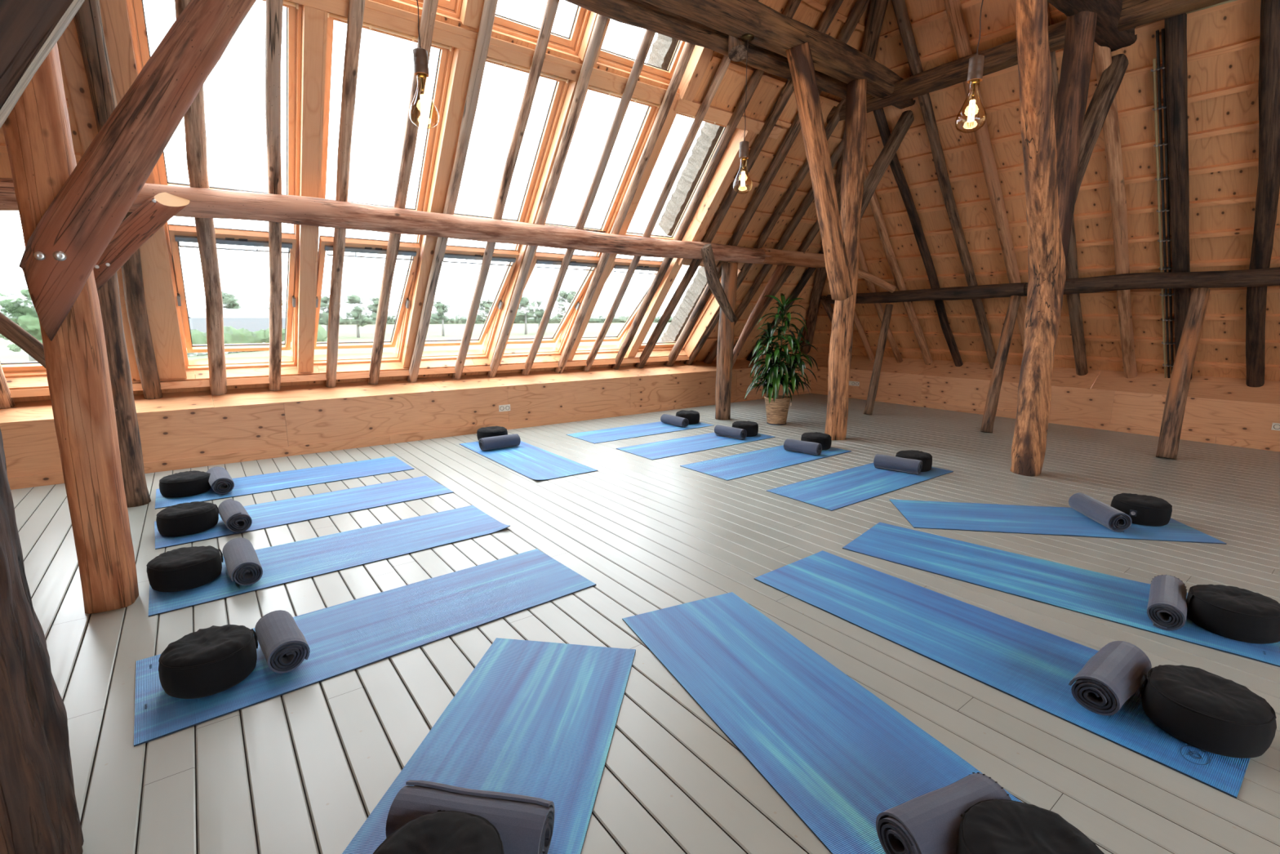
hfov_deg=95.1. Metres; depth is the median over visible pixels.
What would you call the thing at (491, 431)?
cushion
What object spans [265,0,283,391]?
rafter
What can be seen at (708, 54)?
trim
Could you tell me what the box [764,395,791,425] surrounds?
planter
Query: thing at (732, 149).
trim
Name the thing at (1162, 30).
conduit
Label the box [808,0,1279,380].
ceiling
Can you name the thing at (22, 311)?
tree
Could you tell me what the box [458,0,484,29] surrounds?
trim
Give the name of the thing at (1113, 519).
rolled blanket
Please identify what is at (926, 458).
cushion
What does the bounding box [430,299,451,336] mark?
tree
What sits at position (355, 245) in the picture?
window
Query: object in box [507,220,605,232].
plank
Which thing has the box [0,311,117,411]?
brace
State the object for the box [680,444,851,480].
yoga mat
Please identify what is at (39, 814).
timber post
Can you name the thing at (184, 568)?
cushion
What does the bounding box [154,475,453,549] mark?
yoga mat
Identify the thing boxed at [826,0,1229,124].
beam
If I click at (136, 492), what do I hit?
timber post
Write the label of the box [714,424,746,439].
rolled blanket
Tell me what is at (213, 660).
cushion
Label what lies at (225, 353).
hedge
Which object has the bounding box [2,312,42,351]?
tree
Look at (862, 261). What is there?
rafter
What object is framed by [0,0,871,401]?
ceiling
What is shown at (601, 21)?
rafter
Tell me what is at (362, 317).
tree
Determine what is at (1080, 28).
brace
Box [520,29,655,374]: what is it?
rafter
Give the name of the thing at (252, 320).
greenhouse
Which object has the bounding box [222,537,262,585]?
rolled blanket
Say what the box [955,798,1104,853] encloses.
cushion
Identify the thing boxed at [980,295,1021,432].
post
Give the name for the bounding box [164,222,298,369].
window
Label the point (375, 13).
trim
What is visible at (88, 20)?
rafter
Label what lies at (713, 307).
trim
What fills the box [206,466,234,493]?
rolled blanket
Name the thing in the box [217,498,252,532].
rolled blanket
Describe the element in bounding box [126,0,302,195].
window
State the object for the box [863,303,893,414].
post
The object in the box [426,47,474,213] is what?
trim
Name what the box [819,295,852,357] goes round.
rafter
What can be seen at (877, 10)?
rafter
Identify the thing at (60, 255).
brace
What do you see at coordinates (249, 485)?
yoga mat
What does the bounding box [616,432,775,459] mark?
yoga mat
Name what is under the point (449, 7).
window
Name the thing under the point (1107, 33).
tie beam
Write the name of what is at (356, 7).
rafter
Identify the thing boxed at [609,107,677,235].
trim
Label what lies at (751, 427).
cushion
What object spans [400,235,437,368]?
trim
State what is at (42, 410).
ledge
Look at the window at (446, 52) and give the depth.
4.79 m
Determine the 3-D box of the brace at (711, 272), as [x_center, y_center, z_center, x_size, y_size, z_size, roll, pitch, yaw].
[1.018,-1.813,7.435,0.646,0.952,0.136,-8,14,-38]
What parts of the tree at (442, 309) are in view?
crown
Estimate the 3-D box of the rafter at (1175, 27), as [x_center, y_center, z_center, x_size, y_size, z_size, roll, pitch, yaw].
[4.752,-2.745,5.166,4.441,5.105,0.138,-8,13,-37]
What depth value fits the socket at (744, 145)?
5.20 m
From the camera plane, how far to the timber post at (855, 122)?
6.27 m
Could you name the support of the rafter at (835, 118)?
attached to the ceiling at (732, 86)
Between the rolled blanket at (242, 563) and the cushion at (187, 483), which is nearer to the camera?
the rolled blanket at (242, 563)
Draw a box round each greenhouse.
[187,308,285,333]
[318,313,673,324]
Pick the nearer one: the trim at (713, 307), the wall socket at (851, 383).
the trim at (713, 307)
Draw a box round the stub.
[728,35,747,62]
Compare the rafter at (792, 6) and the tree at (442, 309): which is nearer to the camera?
the rafter at (792, 6)
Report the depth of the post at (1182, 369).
5.79 m
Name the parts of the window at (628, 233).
shade rail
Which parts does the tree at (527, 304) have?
crown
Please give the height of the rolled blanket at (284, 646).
0.129 m
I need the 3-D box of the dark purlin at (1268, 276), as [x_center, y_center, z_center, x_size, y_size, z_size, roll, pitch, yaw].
[5.943,-1.396,5.442,0.180,0.212,4.756,-8,13,-36]
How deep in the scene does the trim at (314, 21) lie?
4.32 m
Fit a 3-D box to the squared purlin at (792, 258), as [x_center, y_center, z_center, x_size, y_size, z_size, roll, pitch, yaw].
[2.194,-2.413,8.387,1.406,0.200,0.200,-8,13,-36]
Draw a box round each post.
[0,428,84,853]
[2,42,138,613]
[96,272,151,507]
[715,262,737,420]
[824,79,866,439]
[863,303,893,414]
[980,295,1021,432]
[1009,0,1066,476]
[1155,287,1209,459]
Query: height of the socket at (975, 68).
0.158 m
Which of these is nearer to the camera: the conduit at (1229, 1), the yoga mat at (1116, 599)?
the yoga mat at (1116, 599)
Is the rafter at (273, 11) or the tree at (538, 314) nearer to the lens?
the rafter at (273, 11)
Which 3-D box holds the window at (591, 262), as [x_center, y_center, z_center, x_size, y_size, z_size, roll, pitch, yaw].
[-1.151,-1.569,7.210,0.919,1.434,1.248,-8,13,-36]
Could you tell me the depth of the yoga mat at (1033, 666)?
2.48 m
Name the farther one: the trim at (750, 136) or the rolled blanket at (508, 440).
the trim at (750, 136)
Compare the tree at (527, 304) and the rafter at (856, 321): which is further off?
the tree at (527, 304)
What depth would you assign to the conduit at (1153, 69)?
5.70 m
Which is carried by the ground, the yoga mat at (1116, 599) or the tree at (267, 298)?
the tree at (267, 298)
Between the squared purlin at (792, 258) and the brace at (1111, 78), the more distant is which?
the squared purlin at (792, 258)
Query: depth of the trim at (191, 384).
6.33 m
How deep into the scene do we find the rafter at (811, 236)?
8.76 m
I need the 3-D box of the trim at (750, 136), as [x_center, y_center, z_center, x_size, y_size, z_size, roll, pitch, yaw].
[0.899,-2.696,7.044,0.150,1.364,1.130,-8,13,-36]
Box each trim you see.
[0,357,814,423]
[5,349,687,389]
[9,355,688,397]
[57,0,155,183]
[116,225,186,381]
[286,0,679,108]
[296,224,319,373]
[298,4,327,198]
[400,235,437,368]
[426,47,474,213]
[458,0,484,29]
[487,244,537,364]
[527,80,589,224]
[560,253,617,359]
[577,11,610,65]
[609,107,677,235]
[626,257,682,357]
[673,97,782,139]
[677,128,749,266]
[678,44,705,100]
[681,130,756,264]
[683,258,755,270]
[684,48,714,102]
[684,269,741,357]
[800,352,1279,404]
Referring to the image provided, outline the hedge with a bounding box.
[186,341,291,355]
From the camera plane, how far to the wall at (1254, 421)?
7.34 m
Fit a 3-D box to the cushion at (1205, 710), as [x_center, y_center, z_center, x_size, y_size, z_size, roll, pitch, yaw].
[1.904,0.943,1.976,0.332,0.158,0.330,7,13,33]
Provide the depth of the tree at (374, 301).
141.54 m
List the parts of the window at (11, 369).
sash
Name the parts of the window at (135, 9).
shade rail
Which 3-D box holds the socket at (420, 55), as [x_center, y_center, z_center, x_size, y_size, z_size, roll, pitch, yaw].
[-1.324,-2.212,3.538,0.084,0.158,0.084,-8,13,-36]
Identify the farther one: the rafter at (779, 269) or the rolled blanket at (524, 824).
the rafter at (779, 269)
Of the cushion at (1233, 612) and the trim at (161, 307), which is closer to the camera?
the cushion at (1233, 612)
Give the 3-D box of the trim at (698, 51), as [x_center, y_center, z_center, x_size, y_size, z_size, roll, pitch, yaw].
[0.632,-3.798,5.328,0.022,1.332,1.174,-8,13,-36]
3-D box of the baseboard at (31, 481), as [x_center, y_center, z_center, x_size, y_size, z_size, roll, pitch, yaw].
[-1.902,0.024,6.987,13.063,0.095,0.012,-8,13,-36]
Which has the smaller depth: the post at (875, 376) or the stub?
the stub
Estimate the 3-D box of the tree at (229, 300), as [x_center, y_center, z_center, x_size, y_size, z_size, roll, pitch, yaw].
[-84.880,-23.457,121.247,5.665,9.538,6.339,-8,13,-36]
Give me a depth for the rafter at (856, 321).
9.71 m
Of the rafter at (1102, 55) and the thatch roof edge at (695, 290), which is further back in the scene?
the thatch roof edge at (695, 290)
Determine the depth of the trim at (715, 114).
6.14 m
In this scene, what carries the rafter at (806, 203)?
attached to the ceiling at (732, 86)
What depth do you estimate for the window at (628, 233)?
7.03 m
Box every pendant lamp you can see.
[408,0,439,128]
[733,33,754,194]
[955,0,986,133]
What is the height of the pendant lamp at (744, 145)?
1.286 m
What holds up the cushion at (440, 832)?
on the yoga mat at (532, 718)
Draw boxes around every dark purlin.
[826,282,1026,303]
[1024,266,1279,296]
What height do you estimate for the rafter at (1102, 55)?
5.104 m
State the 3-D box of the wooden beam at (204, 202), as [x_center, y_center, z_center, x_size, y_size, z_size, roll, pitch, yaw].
[-1.223,-1.910,5.845,7.441,0.300,0.233,-8,13,-37]
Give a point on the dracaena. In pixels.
(777, 406)
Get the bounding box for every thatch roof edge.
[646,33,678,70]
[657,121,724,235]
[659,266,707,342]
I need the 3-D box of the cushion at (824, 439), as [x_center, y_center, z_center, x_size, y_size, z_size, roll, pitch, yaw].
[1.868,0.145,6.215,0.312,0.154,0.315,11,15,44]
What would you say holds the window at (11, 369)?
attached to the trim at (27, 382)
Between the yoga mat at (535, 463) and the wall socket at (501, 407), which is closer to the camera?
the yoga mat at (535, 463)
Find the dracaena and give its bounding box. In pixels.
[744,293,817,425]
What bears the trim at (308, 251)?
attached to the ceiling at (732, 86)
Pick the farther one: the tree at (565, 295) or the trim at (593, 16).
the tree at (565, 295)
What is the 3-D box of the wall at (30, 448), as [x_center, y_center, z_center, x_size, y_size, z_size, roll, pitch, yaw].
[-1.755,-0.215,7.082,13.463,0.530,0.030,-8,13,-36]
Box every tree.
[0,287,42,361]
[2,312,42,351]
[222,289,242,308]
[260,295,285,313]
[318,293,342,332]
[342,293,370,337]
[367,295,395,323]
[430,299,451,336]
[476,297,493,331]
[514,295,536,334]
[531,298,549,325]
[555,288,577,318]
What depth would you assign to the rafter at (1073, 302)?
6.96 m
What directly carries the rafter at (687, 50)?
attached to the ceiling at (732, 86)
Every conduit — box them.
[1151,57,1166,377]
[1155,30,1169,377]
[1160,28,1173,371]
[1186,0,1237,13]
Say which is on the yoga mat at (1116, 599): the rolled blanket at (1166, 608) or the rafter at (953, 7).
the rolled blanket at (1166, 608)
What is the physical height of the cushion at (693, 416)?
0.150 m
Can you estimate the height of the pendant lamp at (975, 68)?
1.192 m
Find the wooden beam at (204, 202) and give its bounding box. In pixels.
[0,177,771,264]
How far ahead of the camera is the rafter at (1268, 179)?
5.05 m
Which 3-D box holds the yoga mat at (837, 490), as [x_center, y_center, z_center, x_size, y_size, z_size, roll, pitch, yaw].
[1.925,0.456,4.997,1.830,0.007,0.610,-8,13,-36]
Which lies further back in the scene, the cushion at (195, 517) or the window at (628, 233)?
the window at (628, 233)
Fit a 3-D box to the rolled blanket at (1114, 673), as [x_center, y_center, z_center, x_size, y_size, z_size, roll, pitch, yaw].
[1.734,0.915,2.156,0.394,0.135,0.157,-8,13,-36]
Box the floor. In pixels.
[10,392,1279,853]
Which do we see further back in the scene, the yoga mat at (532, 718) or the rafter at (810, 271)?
the rafter at (810, 271)
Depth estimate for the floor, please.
2.62 m
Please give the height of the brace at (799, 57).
2.264 m
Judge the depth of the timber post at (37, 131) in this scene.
2.60 m
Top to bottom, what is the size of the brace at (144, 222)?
0.698 m
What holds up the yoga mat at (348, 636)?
on the floor
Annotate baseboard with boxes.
[8,387,811,489]
[811,388,1279,451]
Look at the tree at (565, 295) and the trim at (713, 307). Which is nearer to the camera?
the trim at (713, 307)
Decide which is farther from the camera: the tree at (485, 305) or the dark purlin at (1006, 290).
the tree at (485, 305)
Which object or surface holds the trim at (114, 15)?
attached to the ceiling at (732, 86)
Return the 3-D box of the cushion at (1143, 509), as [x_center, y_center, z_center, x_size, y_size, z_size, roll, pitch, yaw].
[3.440,0.562,4.025,0.319,0.156,0.325,10,15,42]
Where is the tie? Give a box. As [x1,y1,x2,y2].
[857,268,896,293]
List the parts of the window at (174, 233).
latch plate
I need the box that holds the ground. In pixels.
[0,322,671,362]
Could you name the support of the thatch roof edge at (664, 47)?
attached to the trim at (698, 51)
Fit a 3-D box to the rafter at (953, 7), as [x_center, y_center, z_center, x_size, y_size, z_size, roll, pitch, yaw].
[3.950,-2.779,6.562,4.051,4.648,0.159,-8,13,-37]
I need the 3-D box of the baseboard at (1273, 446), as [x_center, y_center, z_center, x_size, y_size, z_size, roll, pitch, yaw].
[6.411,0.145,6.507,0.012,0.085,10.818,-8,13,-36]
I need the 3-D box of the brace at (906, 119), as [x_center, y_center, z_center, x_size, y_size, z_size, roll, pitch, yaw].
[2.678,-2.874,6.534,1.171,1.496,0.135,-8,13,-36]
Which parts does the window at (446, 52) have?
shade rail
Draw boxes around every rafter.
[0,363,15,408]
[74,0,162,399]
[174,0,226,399]
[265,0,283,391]
[324,0,364,387]
[367,0,438,384]
[406,0,497,382]
[452,0,559,379]
[487,13,608,377]
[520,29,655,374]
[554,42,695,373]
[582,0,759,371]
[610,0,801,369]
[634,0,843,368]
[663,0,870,366]
[684,98,845,364]
[703,137,844,364]
[733,219,819,349]
[746,250,823,360]
[800,0,888,354]
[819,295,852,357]
[853,311,875,360]
[858,244,902,362]
[863,163,933,364]
[873,107,963,366]
[891,0,995,368]
[943,0,1026,349]
[1047,1,1088,375]
[1093,42,1137,378]
[1164,13,1191,380]
[1245,0,1279,386]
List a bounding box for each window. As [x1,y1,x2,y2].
[0,360,46,377]
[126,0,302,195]
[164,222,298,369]
[313,234,422,364]
[320,12,453,211]
[400,0,462,18]
[421,244,520,359]
[453,56,569,222]
[492,5,590,55]
[502,251,601,356]
[545,84,660,233]
[574,257,670,354]
[596,40,685,84]
[625,111,726,239]
[638,275,721,351]
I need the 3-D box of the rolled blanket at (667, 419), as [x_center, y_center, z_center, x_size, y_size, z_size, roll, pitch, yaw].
[0.441,-0.083,7.489,0.128,0.119,0.435,-8,13,-36]
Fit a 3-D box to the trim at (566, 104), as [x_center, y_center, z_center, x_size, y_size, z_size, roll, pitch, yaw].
[-0.872,-2.609,5.761,0.139,1.385,1.203,-8,13,-36]
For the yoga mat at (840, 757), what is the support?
on the floor
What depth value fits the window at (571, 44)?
4.90 m
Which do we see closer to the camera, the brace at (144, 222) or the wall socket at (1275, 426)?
the brace at (144, 222)
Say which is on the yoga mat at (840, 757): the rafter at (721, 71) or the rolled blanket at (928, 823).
the rolled blanket at (928, 823)
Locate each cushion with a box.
[146,545,223,591]
[155,501,218,536]
[158,624,257,698]
[159,470,211,497]
[373,809,504,853]
[476,426,507,440]
[675,409,699,424]
[732,420,758,436]
[800,431,831,450]
[895,449,932,471]
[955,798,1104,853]
[1110,493,1172,526]
[1139,664,1276,758]
[1186,584,1279,644]
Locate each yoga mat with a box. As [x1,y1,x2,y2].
[133,548,595,746]
[148,505,510,616]
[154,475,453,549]
[155,456,414,509]
[342,637,635,853]
[459,440,598,479]
[565,421,713,443]
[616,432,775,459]
[622,591,1022,853]
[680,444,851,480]
[754,550,1250,798]
[766,462,953,511]
[842,521,1279,666]
[888,499,1226,544]
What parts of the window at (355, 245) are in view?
latch plate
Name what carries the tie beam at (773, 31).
on the timber post at (855, 122)
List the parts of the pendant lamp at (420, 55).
cord, bulb mount, bulb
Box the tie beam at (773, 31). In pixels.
[640,0,915,109]
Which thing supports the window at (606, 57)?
attached to the trim at (375, 13)
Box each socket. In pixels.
[413,45,429,77]
[498,404,510,411]
[738,139,749,159]
[848,381,859,386]
[967,53,984,83]
[1271,422,1279,431]
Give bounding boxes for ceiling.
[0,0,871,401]
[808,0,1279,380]
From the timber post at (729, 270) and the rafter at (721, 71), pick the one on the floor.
the timber post at (729, 270)
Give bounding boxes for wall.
[0,364,813,478]
[811,366,1279,443]
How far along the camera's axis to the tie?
8.22 m
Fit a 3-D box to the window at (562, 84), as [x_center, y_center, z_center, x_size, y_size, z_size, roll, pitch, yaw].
[-1.313,-2.588,5.473,0.919,1.303,1.104,-8,13,-36]
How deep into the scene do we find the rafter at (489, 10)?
5.11 m
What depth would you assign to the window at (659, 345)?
9.00 m
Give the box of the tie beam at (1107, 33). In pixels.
[1047,0,1137,52]
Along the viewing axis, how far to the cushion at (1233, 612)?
2.54 m
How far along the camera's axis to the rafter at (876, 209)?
8.26 m
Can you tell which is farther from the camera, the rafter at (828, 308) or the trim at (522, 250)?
the rafter at (828, 308)
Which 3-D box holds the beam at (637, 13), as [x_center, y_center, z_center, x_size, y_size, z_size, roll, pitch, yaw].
[-0.504,-3.345,4.394,7.151,0.271,0.276,-8,13,-36]
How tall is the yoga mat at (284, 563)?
0.025 m
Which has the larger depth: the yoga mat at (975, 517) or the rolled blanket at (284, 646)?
the yoga mat at (975, 517)
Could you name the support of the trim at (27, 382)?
attached to the ceiling at (732, 86)
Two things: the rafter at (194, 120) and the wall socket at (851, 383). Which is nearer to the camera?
the rafter at (194, 120)
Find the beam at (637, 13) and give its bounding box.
[564,0,847,99]
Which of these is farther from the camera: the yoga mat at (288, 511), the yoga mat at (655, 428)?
the yoga mat at (655, 428)
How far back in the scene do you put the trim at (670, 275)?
8.03 m
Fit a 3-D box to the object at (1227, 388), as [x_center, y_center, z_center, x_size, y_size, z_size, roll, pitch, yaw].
[6.358,-0.500,6.805,0.400,0.267,11.518,-8,13,-36]
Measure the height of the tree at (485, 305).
9.141 m
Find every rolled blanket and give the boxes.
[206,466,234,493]
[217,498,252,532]
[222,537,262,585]
[254,609,310,673]
[385,779,555,853]
[478,433,520,450]
[660,413,688,427]
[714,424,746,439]
[783,438,822,455]
[873,453,922,475]
[875,772,1011,853]
[1068,492,1132,532]
[1068,640,1151,715]
[1146,574,1186,630]
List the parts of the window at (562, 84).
shade rail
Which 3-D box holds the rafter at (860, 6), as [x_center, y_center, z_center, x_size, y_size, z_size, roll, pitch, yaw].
[1.369,-2.704,7.438,0.132,4.176,3.529,-7,13,-34]
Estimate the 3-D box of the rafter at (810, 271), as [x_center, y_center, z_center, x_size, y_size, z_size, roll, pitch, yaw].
[2.327,-1.905,9.570,0.123,1.819,1.572,-8,13,-35]
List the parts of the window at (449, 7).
sash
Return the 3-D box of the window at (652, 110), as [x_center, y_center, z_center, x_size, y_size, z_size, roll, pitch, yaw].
[-0.477,-2.703,6.097,0.919,1.303,1.104,-8,13,-36]
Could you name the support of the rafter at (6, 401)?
attached to the ceiling at (732, 86)
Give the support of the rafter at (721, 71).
attached to the ceiling at (732, 86)
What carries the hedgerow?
on the ground
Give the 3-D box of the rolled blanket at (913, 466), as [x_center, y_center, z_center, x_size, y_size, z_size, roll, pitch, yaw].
[2.329,0.333,5.293,0.393,0.128,0.137,10,14,41]
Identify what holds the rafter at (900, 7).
attached to the ceiling at (1223, 41)
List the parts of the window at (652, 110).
shade rail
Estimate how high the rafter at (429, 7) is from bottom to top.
5.405 m
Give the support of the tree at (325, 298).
on the ground
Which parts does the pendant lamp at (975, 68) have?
bulb, bulb mount, cord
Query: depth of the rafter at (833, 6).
6.94 m
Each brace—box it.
[0,0,84,128]
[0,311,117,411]
[18,0,256,340]
[93,191,190,289]
[701,244,737,322]
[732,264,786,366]
[785,42,853,300]
[860,110,914,219]
[1053,10,1097,264]
[1075,53,1128,202]
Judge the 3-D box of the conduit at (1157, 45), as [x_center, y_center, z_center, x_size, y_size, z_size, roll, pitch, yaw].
[5.312,-1.908,5.942,2.660,3.109,0.039,-8,14,-37]
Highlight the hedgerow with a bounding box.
[190,324,327,344]
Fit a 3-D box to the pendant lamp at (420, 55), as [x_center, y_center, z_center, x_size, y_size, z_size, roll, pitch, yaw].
[-1.323,-2.452,3.493,0.174,1.244,0.174,-8,13,-36]
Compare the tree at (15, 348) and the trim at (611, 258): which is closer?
the trim at (611, 258)
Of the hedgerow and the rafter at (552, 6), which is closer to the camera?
the rafter at (552, 6)
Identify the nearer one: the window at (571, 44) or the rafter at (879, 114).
the window at (571, 44)
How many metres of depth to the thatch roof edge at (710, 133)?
7.03 m
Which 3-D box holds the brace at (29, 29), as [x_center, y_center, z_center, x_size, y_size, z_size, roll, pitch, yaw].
[-0.972,-1.484,1.221,1.470,2.286,0.087,-8,13,-37]
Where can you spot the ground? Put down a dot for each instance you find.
(347, 332)
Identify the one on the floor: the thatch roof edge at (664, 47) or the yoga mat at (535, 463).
the yoga mat at (535, 463)
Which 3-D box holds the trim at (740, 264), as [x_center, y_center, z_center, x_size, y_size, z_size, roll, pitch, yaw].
[1.044,-2.316,8.017,1.302,0.272,0.291,-8,13,-36]
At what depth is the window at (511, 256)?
6.84 m
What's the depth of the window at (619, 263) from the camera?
8.19 m
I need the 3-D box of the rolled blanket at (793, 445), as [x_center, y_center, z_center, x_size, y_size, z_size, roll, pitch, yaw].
[1.664,0.202,5.989,0.380,0.124,0.140,9,14,41]
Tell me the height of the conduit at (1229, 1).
0.033 m
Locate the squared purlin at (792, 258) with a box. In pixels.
[760,247,825,267]
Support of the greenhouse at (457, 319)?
on the ground

